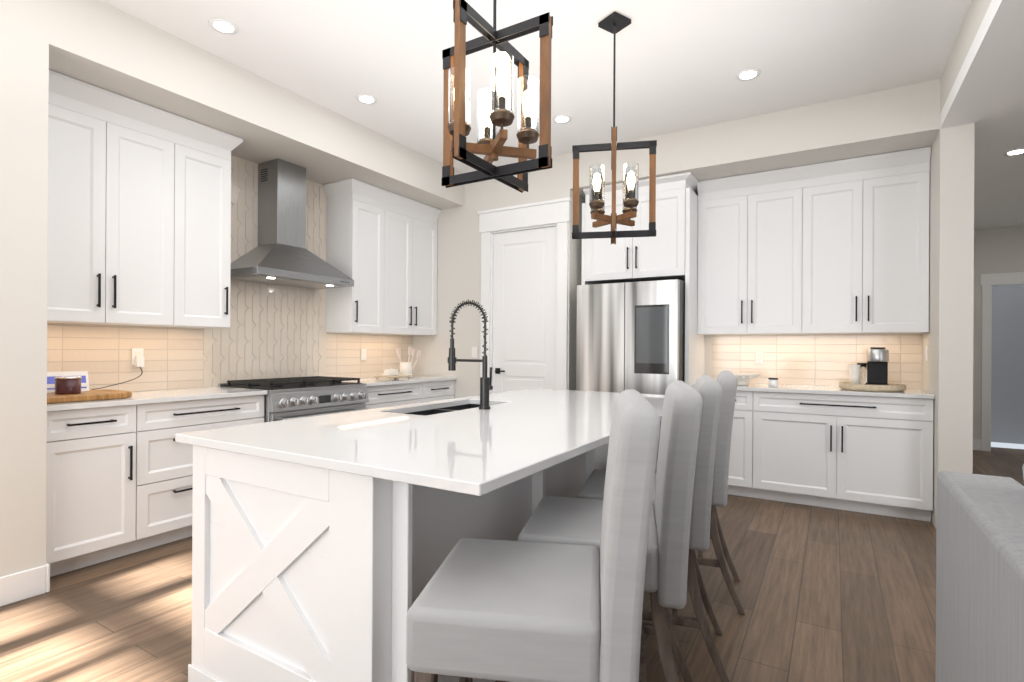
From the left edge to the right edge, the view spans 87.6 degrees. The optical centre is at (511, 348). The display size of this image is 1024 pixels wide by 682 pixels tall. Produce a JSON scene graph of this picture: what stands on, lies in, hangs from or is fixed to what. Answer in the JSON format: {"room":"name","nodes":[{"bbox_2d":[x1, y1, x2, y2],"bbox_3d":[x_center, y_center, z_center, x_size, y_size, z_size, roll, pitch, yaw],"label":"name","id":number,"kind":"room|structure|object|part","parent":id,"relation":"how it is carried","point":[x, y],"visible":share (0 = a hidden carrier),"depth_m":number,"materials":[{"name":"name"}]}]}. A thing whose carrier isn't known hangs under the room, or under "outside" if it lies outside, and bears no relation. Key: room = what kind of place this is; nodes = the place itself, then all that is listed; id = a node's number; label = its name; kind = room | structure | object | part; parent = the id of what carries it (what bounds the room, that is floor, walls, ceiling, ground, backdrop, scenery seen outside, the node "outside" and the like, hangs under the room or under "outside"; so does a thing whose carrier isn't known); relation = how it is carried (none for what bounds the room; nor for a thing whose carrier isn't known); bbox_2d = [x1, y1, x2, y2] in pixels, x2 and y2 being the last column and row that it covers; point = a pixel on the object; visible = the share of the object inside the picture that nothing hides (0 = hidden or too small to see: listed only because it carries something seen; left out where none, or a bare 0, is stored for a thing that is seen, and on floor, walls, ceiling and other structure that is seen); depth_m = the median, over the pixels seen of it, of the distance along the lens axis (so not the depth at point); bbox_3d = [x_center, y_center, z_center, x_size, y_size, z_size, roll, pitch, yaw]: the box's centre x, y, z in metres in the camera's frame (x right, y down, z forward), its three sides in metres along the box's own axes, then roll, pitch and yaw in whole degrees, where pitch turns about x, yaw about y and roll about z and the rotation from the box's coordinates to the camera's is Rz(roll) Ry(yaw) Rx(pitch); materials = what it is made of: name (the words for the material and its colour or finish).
{"room":"kitchen","nodes":[
{"label":"kitchen","id":0,"kind":"room"},
{"bbox_2d":[0,0,48,576],"bbox_3d":[-4.100,-0.384,0.832,1.110,3.200,5.000,0,0,31],"label":"wall","id":1,"kind":"structure","parent":0,"point":[24,67],"depth_m":2.61,"materials":[{"name":"white paint"}]},
{"bbox_2d":[0,563,49,606],"bbox_3d":[-3.662,1.149,0.571,0.105,0.140,5.013,0,0,31],"label":"baseboard","id":2,"kind":"structure","parent":1,"relation":"attached to","point":[23,585],"depth_m":2.61,"materials":[{"name":"white wood"}]},
{"bbox_2d":[47,86,189,327],"bbox_3d":[-2.573,-0.795,3.327,0.349,1.280,0.841,0,0,31],"label":"upper cabinet","id":3,"kind":"object","parent":1,"relation":"attached to","point":[139,213],"depth_m":3.25,"materials":[{"name":"white wood"}]},
{"bbox_2d":[186,134,233,327],"bbox_3d":[-2.306,-0.793,3.772,0.349,1.280,0.453,0,0,31],"label":"upper cabinet","id":4,"kind":"object","parent":0,"relation":"attached to","point":[209,267],"depth_m":3.75,"materials":[{"name":"white wood"}]},
{"bbox_2d":[49,0,463,209],"bbox_3d":[-1.724,-1.750,4.385,0.710,0.440,3.530,0,0,31],"label":"soffit","id":5,"kind":"structure","parent":0,"point":[102,45],"depth_m":3.54,"materials":[{"name":"white paint"}]},
{"bbox_2d":[322,190,389,333],"bbox_3d":[-1.481,-0.789,5.144,0.349,1.280,0.469,0,0,31],"label":"upper cabinet","id":6,"kind":"object","parent":0,"relation":"attached to","point":[362,306],"depth_m":5.03,"materials":[{"name":"white wood"}]},
{"bbox_2d":[413,153,575,397],"bbox_3d":[-0.256,-0.361,5.638,1.950,3.200,0.140,0,0,31],"label":"wall","id":7,"kind":"structure","parent":0,"point":[458,258],"depth_m":5.64,"materials":[{"name":"white paint"}]},
{"bbox_2d":[382,202,437,335],"bbox_3d":[-1.201,-0.787,5.610,0.349,1.280,0.874,0,0,31],"label":"upper cabinet","id":8,"kind":"object","parent":7,"relation":"attached to","point":[413,234],"depth_m":5.56,"materials":[{"name":"white wood"}]},
{"bbox_2d":[472,347,476,356],"bbox_3d":[-0.396,0.038,5.633,0.070,0.114,0.009,0,0,31],"label":"light switch","id":9,"kind":"object","parent":7,"relation":"attached to","point":[474,351],"visible":1,"depth_m":5.63,"materials":[{"name":"white plastic"}]},
{"bbox_2d":[477,197,571,393],"bbox_3d":[0.131,-0.094,5.381,1.060,2.670,0.180,0,0,31],"label":"door frame","id":10,"kind":"structure","parent":7,"relation":"attached to","point":[544,214],"depth_m":5.24,"materials":[{"name":"white wood"}]},
{"bbox_2d":[493,226,555,392],"bbox_3d":[0.110,0.024,5.348,0.732,2.418,0.087,0,0,31],"label":"door","id":11,"kind":"structure","parent":7,"relation":"attached to","point":[524,303],"depth_m":5.35,"materials":[{"name":"white wood"}]},
{"bbox_2d":[0,447,1023,681],"bbox_3d":[1.119,1.296,2.263,8.600,0.100,13.240,0,0,31],"label":"floor","id":12,"kind":"structure","parent":0,"point":[824,594],"depth_m":2.53,"materials":[{"name":"brown wood"}]},
{"bbox_2d":[46,406,141,576],"bbox_3d":[-2.576,0.775,3.095,0.599,0.900,0.450,0,0,31],"label":"base cabinet","id":13,"kind":"object","parent":12,"relation":"on","point":[94,458],"depth_m":2.96,"materials":[{"name":"white wood"}]},
{"bbox_2d":[47,386,265,413],"bbox_3d":[-2.347,0.311,3.439,0.632,0.029,1.273,0,0,31],"label":"countertop","id":14,"kind":"structure","parent":13,"relation":"on","point":[138,398],"depth_m":3.36,"materials":[{"name":"white stone"}]},
{"bbox_2d":[47,389,131,403],"bbox_3d":[-2.632,0.276,2.981,0.420,0.035,0.800,0,0,31],"label":"cutting board","id":15,"kind":"object","parent":14,"relation":"on","point":[94,394],"visible":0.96,"depth_m":3.02,"materials":[{"name":"brown wood"}]},
{"bbox_2d":[54,376,81,393],"bbox_3d":[-2.532,0.209,3.049,0.120,0.096,0.120,0,0,31],"label":"candle","id":16,"kind":"object","parent":15,"relation":"on","point":[67,384],"visible":1,"depth_m":3.01,"materials":[{"name":"red wax"}]},
{"bbox_2d":[47,371,88,392],"bbox_3d":[-2.652,0.198,3.174,0.095,0.123,0.210,0,0,43],"label":"tablet","id":17,"kind":"object","parent":15,"relation":"on","point":[51,382],"visible":0.36,"depth_m":3.18,"materials":[{"name":"white plastic"}]},
{"bbox_2d":[142,394,265,549],"bbox_3d":[-2.264,0.777,3.614,0.599,0.900,0.883,0,0,31],"label":"base cabinet","id":18,"kind":"object","parent":12,"relation":"on","point":[167,464],"depth_m":3.32,"materials":[{"name":"white wood"}]},
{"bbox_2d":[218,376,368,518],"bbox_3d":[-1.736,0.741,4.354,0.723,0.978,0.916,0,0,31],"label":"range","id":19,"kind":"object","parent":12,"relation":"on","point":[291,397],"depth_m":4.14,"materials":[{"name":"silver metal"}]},
{"bbox_2d":[266,386,369,421],"bbox_3d":[-1.757,0.777,4.366,0.638,0.905,0.916,0,0,31],"label":"control panel","id":20,"kind":"object","parent":19,"relation":"attached to","point":[315,400],"depth_m":4.12,"materials":[{"name":"silver metal"}]},
{"bbox_2d":[242,382,361,389],"bbox_3d":[-1.757,0.297,4.368,0.570,0.006,0.876,0,0,31],"label":"cooktop","id":21,"kind":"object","parent":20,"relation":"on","point":[257,385],"depth_m":4.08,"materials":[{"name":"black metal"}]},
{"bbox_2d":[188,444,608,681],"bbox_3d":[-0.097,0.789,2.769,0.992,0.900,2.558,0,0,31],"label":"kitchen island","id":22,"kind":"object","parent":12,"relation":"on","point":[323,546],"depth_m":1.67,"materials":[{"name":"white wood"}]},
{"bbox_2d":[175,388,664,499],"bbox_3d":[0.045,0.325,2.690,1.310,0.029,2.640,0,0,31],"label":"island countertop","id":23,"kind":"structure","parent":22,"relation":"on","point":[479,452],"depth_m":1.83,"materials":[{"name":"white stone"}]},
{"bbox_2d":[407,400,478,415],"bbox_3d":[-0.328,0.443,2.856,0.332,0.235,0.792,0,0,31],"label":"sink","id":24,"kind":"object","parent":23,"relation":"in","point":[466,403],"depth_m":3.04,"materials":[{"name":"grey metal"}]},
{"bbox_2d":[448,300,494,407],"bbox_3d":[-0.215,0.026,2.797,0.260,0.563,0.094,0,0,31],"label":"faucet","id":25,"kind":"object","parent":23,"relation":"on","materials":[{"name":"grey metal"}]},
{"bbox_2d":[370,382,429,408],"bbox_3d":[-1.337,0.782,5.157,0.599,0.900,0.861,0,0,31],"label":"base cabinet","id":26,"kind":"object","parent":12,"relation":"on","point":[413,392],"depth_m":5.03,"materials":[{"name":"white wood"}]},
{"bbox_2d":[326,375,456,385],"bbox_3d":[-1.201,0.318,5.346,0.632,0.029,1.323,0,0,31],"label":"countertop","id":27,"kind":"structure","parent":26,"relation":"on","point":[399,381],"depth_m":5.06,"materials":[{"name":"white stone"}]},
{"bbox_2d":[374,375,410,379],"bbox_3d":[-1.188,0.286,5.345,0.220,0.032,0.300,0,0,31],"label":"tray","id":28,"kind":"object","parent":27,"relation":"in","point":[396,376],"visible":1,"depth_m":5.26,"materials":[{"name":"brown wood"}]},
{"bbox_2d":[382,368,399,375],"bbox_3d":[-1.204,0.231,5.319,0.100,0.075,0.170,0,0,31],"label":"butter dish","id":29,"kind":"object","parent":28,"relation":"on","point":[390,372],"visible":0.98,"depth_m":5.28,"materials":[{"name":"white ceramic"}]},
{"bbox_2d":[396,347,420,376],"bbox_3d":[-1.096,0.142,5.671,0.130,0.320,0.324,0,0,31],"label":"utensil crock","id":30,"kind":"object","parent":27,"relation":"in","point":[406,368],"visible":0.88,"depth_m":5.60,"materials":[{"name":"white ceramic"}]},
{"bbox_2d":[430,382,453,400],"bbox_3d":[-1.012,0.784,5.697,0.599,0.900,0.520,0,0,31],"label":"base cabinet","id":31,"kind":"object","parent":12,"relation":"on","point":[438,390],"depth_m":5.57,"materials":[{"name":"white wood"}]},
{"bbox_2d":[406,389,659,681],"bbox_3d":[0.087,0.676,1.338,0.577,1.129,0.482,0,0,9],"label":"stool","id":32,"kind":"object","parent":12,"relation":"on","point":[508,610],"visible":1,"depth_m":1.13,"materials":[{"name":"fabric"}]},
{"bbox_3d":[0.010,0.635,1.350,0.552,0.140,0.579,0,0,31],"label":"seat","id":33,"kind":"part","parent":32,"relation":"part of","materials":[{"name":"fabric"}]},
{"bbox_2d":[518,380,702,681],"bbox_3d":[0.345,0.678,1.785,0.577,1.129,0.482,0,0,13],"label":"stool","id":34,"kind":"object","parent":12,"relation":"on","point":[564,520],"visible":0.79,"depth_m":1.54,"materials":[{"name":"fabric"}]},
{"bbox_3d":[0.269,0.637,1.802,0.532,0.140,0.564,0,0,31],"label":"seat","id":35,"kind":"part","parent":34,"relation":"part of","materials":[{"name":"fabric"}]},
{"bbox_2d":[576,375,729,681],"bbox_3d":[0.590,0.679,2.228,0.577,1.129,0.482,0,0,17],"label":"stool","id":36,"kind":"object","parent":12,"relation":"on","point":[708,388],"visible":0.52,"depth_m":1.96,"materials":[{"name":"fabric"}]},
{"bbox_2d":[655,370,744,614],"bbox_3d":[0.893,0.681,2.789,0.577,1.129,0.482,0,0,20],"label":"stool","id":37,"kind":"object","parent":12,"relation":"on","point":[727,380],"visible":0.46,"depth_m":2.51,"materials":[{"name":"fabric"}]},
{"bbox_2d":[576,147,934,521],"bbox_3d":[1.931,-0.127,4.628,2.691,2.756,0.872,0,0,31],"label":"cabinets","id":38,"kind":"object","parent":12,"relation":"on","point":[838,247],"visible":0.9,"depth_m":4.41,"materials":[{"name":"painted wood"},{"name":"metal handles"}]},
{"bbox_2d":[576,279,699,493],"bbox_3d":[1.203,0.322,5.054,0.920,1.810,0.855,0,0,31],"label":"fridge","id":39,"kind":"object","parent":38,"relation":"in","point":[631,335],"depth_m":4.66,"materials":[{"name":"grey metal"}]},
{"bbox_2d":[689,381,934,398],"bbox_3d":[2.423,0.339,4.470,1.679,0.029,0.634,0,0,31],"label":"countertop","id":40,"kind":"structure","parent":38,"relation":"on","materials":[{"name":"stone"}]},
{"bbox_2d":[733,373,760,385],"bbox_3d":[2.006,0.270,4.662,0.300,0.100,0.300,0,0,31],"label":"bowl","id":41,"kind":"object","parent":40,"relation":"on","point":[743,379],"visible":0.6,"depth_m":4.58,"materials":[{"name":"white ceramic"}]},
{"bbox_2d":[768,378,777,386],"bbox_3d":[2.195,0.285,4.490,0.074,0.072,0.073,0,0,31],"label":"jar","id":42,"kind":"object","parent":40,"relation":"on","point":[772,382],"visible":0.96,"depth_m":4.46,"materials":[{"name":"white plastic"}]},
{"bbox_2d":[839,382,905,391],"bbox_3d":[2.822,0.300,4.195,0.440,0.050,0.440,0,0,31],"label":"tray","id":43,"kind":"object","parent":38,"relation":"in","point":[893,387],"visible":0.9,"depth_m":4.03,"materials":[{"name":"brown wood"}]},
{"bbox_2d":[849,365,860,383],"bbox_3d":[2.739,0.217,4.269,0.080,0.172,0.079,0,0,31],"label":"cups","id":44,"kind":"object","parent":43,"relation":"on","point":[854,373],"visible":0.77,"depth_m":4.24,"materials":[{"name":"white ceramic"}]},
{"bbox_2d":[857,363,866,384],"bbox_3d":[2.857,0.211,4.349,0.084,0.185,0.083,0,0,31],"label":"jar","id":45,"kind":"object","parent":43,"relation":"on","point":[863,377],"visible":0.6,"depth_m":4.31,"materials":[{"name":"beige glass"}]},
{"bbox_2d":[866,347,888,384],"bbox_3d":[2.862,0.147,4.183,0.140,0.312,0.200,0,0,31],"label":"coffee maker","id":46,"kind":"object","parent":43,"relation":"on","point":[877,364],"visible":0.96,"depth_m":4.16,"materials":[{"name":"black plastic"}]},
{"bbox_2d":[936,464,1023,681],"bbox_3d":[1.280,0.782,0.564,1.020,0.930,2.310,0,0,31],"label":"sofa","id":47,"kind":"object","parent":12,"relation":"on","point":[979,577],"visible":1,"depth_m":1.34,"materials":[{"name":"fabric"}]},
{"bbox_2d":[100,0,970,172],"bbox_3d":[-0.988,-1.916,1.026,4.010,0.100,8.530,0,0,31],"label":"ceiling","id":48,"kind":"structure","parent":0,"point":[680,65],"depth_m":3.37,"materials":[{"name":"white paint"}]},
{"bbox_2d":[208,18,238,34],"bbox_3d":[-1.673,-1.866,3.100,0.156,0.006,0.156,0,0,31],"label":"recessed light","id":49,"kind":"object","parent":48,"relation":"in","point":[222,26],"visible":1,"depth_m":3.09,"materials":[{"name":"white plastic"}]},
{"bbox_2d":[356,94,376,103],"bbox_3d":[-1.088,-1.863,3.997,0.156,0.006,0.156,0,0,31],"label":"recessed light","id":50,"kind":"object","parent":48,"relation":"in","point":[365,99],"visible":1,"depth_m":3.99,"materials":[{"name":"white"}]},
{"bbox_2d":[441,0,552,192],"bbox_3d":[-0.064,-1.245,1.979,0.352,1.224,0.352,0,0,-14],"label":"pendant light","id":51,"kind":"object","parent":48,"relation":"hanging from","point":[495,105],"visible":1,"depth_m":1.92,"materials":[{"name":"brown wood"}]},
{"bbox_2d":[552,115,571,123],"bbox_3d":[0.404,-1.854,4.325,0.156,0.006,0.156,0,0,31],"label":"recessed light","id":52,"kind":"object","parent":48,"relation":"in","point":[561,119],"visible":1,"depth_m":4.32,"materials":[{"name":"white"}]},
{"bbox_2d":[572,12,656,244],"bbox_3d":[0.579,-1.242,3.028,0.352,1.224,0.352,0,0,-34],"label":"pendant light","id":53,"kind":"object","parent":48,"relation":"hanging from","point":[614,23],"visible":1,"depth_m":2.98,"materials":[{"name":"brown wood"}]},
{"bbox_2d":[736,69,760,80],"bbox_3d":[1.596,-1.847,3.609,0.156,0.006,0.156,0,0,31],"label":"recessed light","id":54,"kind":"object","parent":48,"relation":"in","point":[747,74],"visible":1,"depth_m":3.60,"materials":[{"name":"white"}]},
{"bbox_2d":[940,0,991,112],"bbox_3d":[0.794,-1.786,-0.045,0.150,0.340,8.530,0,0,31],"label":"soffit","id":55,"kind":"object","parent":48,"relation":"attached to","point":[973,18],"depth_m":3.03,"materials":[{"name":"white paint"}]},
{"bbox_2d":[575,195,585,390],"bbox_3d":[0.735,-0.136,5.474,0.080,2.760,0.600,0,0,31],"label":"wall","id":56,"kind":"structure","parent":0,"point":[581,199],"depth_m":5.25,"materials":[{"name":"white paint"}]},
{"bbox_2d":[570,79,940,197],"bbox_3d":[2.014,-1.728,4.646,2.950,0.440,0.770,0,0,31],"label":"soffit","id":57,"kind":"structure","parent":0,"point":[902,118],"depth_m":4.15,"materials":[{"name":"white paint"}]},
{"bbox_2d":[705,335,922,389],"bbox_3d":[2.222,-0.347,5.083,3.030,3.200,0.200,0,0,31],"label":"wall","id":58,"kind":"structure","parent":0,"point":[708,354],"depth_m":5.16,"materials":[{"name":"white paint"}]},
{"bbox_2d":[712,333,922,388],"bbox_3d":[2.617,0.095,4.726,1.619,0.459,0.002,0,0,31],"label":"backsplash","id":59,"kind":"structure","parent":58,"relation":"attached to","point":[812,359],"depth_m":4.70,"materials":[{"name":"tile"}]},
{"bbox_2d":[755,351,763,363],"bbox_3d":[2.277,0.083,4.916,0.070,0.114,0.008,0,0,31],"label":"electrical outlet","id":60,"kind":"object","parent":59,"relation":"attached to","point":[759,357],"visible":1,"depth_m":4.92,"materials":[{"name":"white plastic"}]},
{"bbox_2d":[923,123,974,527],"bbox_3d":[3.192,-0.122,3.933,0.180,2.760,0.770,0,0,31],"label":"wall","id":61,"kind":"structure","parent":0,"point":[948,366],"depth_m":3.62,"materials":[{"name":"white paint"}]},
{"bbox_2d":[925,346,927,360],"bbox_3d":[3.179,0.038,4.098,0.009,0.114,0.070,0,0,31],"label":"light switch","id":62,"kind":"object","parent":61,"relation":"attached to","point":[926,353],"visible":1,"depth_m":4.08,"materials":[{"name":"white plastic"}]},
{"bbox_2d":[940,0,1023,229],"bbox_3d":[3.193,-1.552,0.910,3.280,0.100,12.640,0,0,31],"label":"ceiling","id":63,"kind":"structure","parent":0,"point":[986,95],"depth_m":3.38,"materials":[{"name":"white paint"}]},
{"bbox_2d":[1003,148,1023,155],"bbox_3d":[3.841,-1.494,4.067,0.156,0.006,0.156,0,0,31],"label":"recessed light","id":64,"kind":"object","parent":63,"relation":"in","point":[1014,152],"visible":0.98,"depth_m":4.07,"materials":[{"name":"white"}]},
{"bbox_2d":[973,226,1023,443],"bbox_3d":[5.960,-0.106,6.686,1.710,2.760,0.120,0,0,31],"label":"wall","id":65,"kind":"structure","parent":0,"point":[998,250],"depth_m":6.56,"materials":[{"name":"white paint"}]},
{"bbox_2d":[973,272,1023,450],"bbox_3d":[5.965,0.174,6.600,1.830,2.200,0.020,0,0,31],"label":"door frame","id":66,"kind":"structure","parent":65,"relation":"attached to","point":[987,282],"depth_m":6.63,"materials":[{"name":"white wood"}]},
{"bbox_3d":[-2.157,-0.372,4.756,0.400,3.200,3.730,0,0,31],"label":"wall","id":67,"kind":"structure","parent":0,"visible":0},
{"bbox_2d":[47,323,412,391],"bbox_3d":[-2.039,0.068,4.567,0.002,0.459,3.529,0,0,31],"label":"backsplash","id":68,"kind":"structure","parent":67,"relation":"attached to","point":[102,356],"depth_m":3.78,"materials":[{"name":"tile"}]},
{"bbox_2d":[132,348,143,364],"bbox_3d":[-2.566,0.055,3.665,0.008,0.114,0.070,0,0,31],"label":"electrical outlet","id":69,"kind":"object","parent":68,"relation":"attached to","point":[137,352],"visible":0.71,"depth_m":3.66,"materials":[{"name":"white plastic"}]},
{"bbox_2d":[92,356,143,389],"bbox_3d":[-2.576,0.156,3.498,0.143,0.201,0.346,0,0,31],"label":"charger","id":70,"kind":"object","parent":69,"relation":"attached to","point":[139,361],"visible":1,"depth_m":3.64,"materials":[{"name":"white plastic"}]},
{"bbox_2d":[361,349,366,359],"bbox_3d":[-1.505,0.061,5.431,0.008,0.114,0.070,0,0,31],"label":"electrical outlet","id":71,"kind":"object","parent":68,"relation":"attached to","point":[363,354],"visible":1,"depth_m":5.43,"materials":[{"name":"white plastic"}]},
{"bbox_2d":[203,155,326,387],"bbox_3d":[-2.044,-0.592,4.544,0.009,1.880,1.140,0,0,31],"label":"backsplash","id":72,"kind":"structure","parent":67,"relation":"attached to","point":[274,331],"depth_m":4.47,"materials":[{"name":"beige tile"}]},
{"bbox_2d":[218,158,354,289],"bbox_3d":[-1.825,-1.032,4.413,0.492,0.989,0.920,0,0,31],"label":"hood","id":73,"kind":"object","parent":72,"relation":"attached to","point":[281,256],"depth_m":4.35,"materials":[{"name":"silver metal"}]}
]}

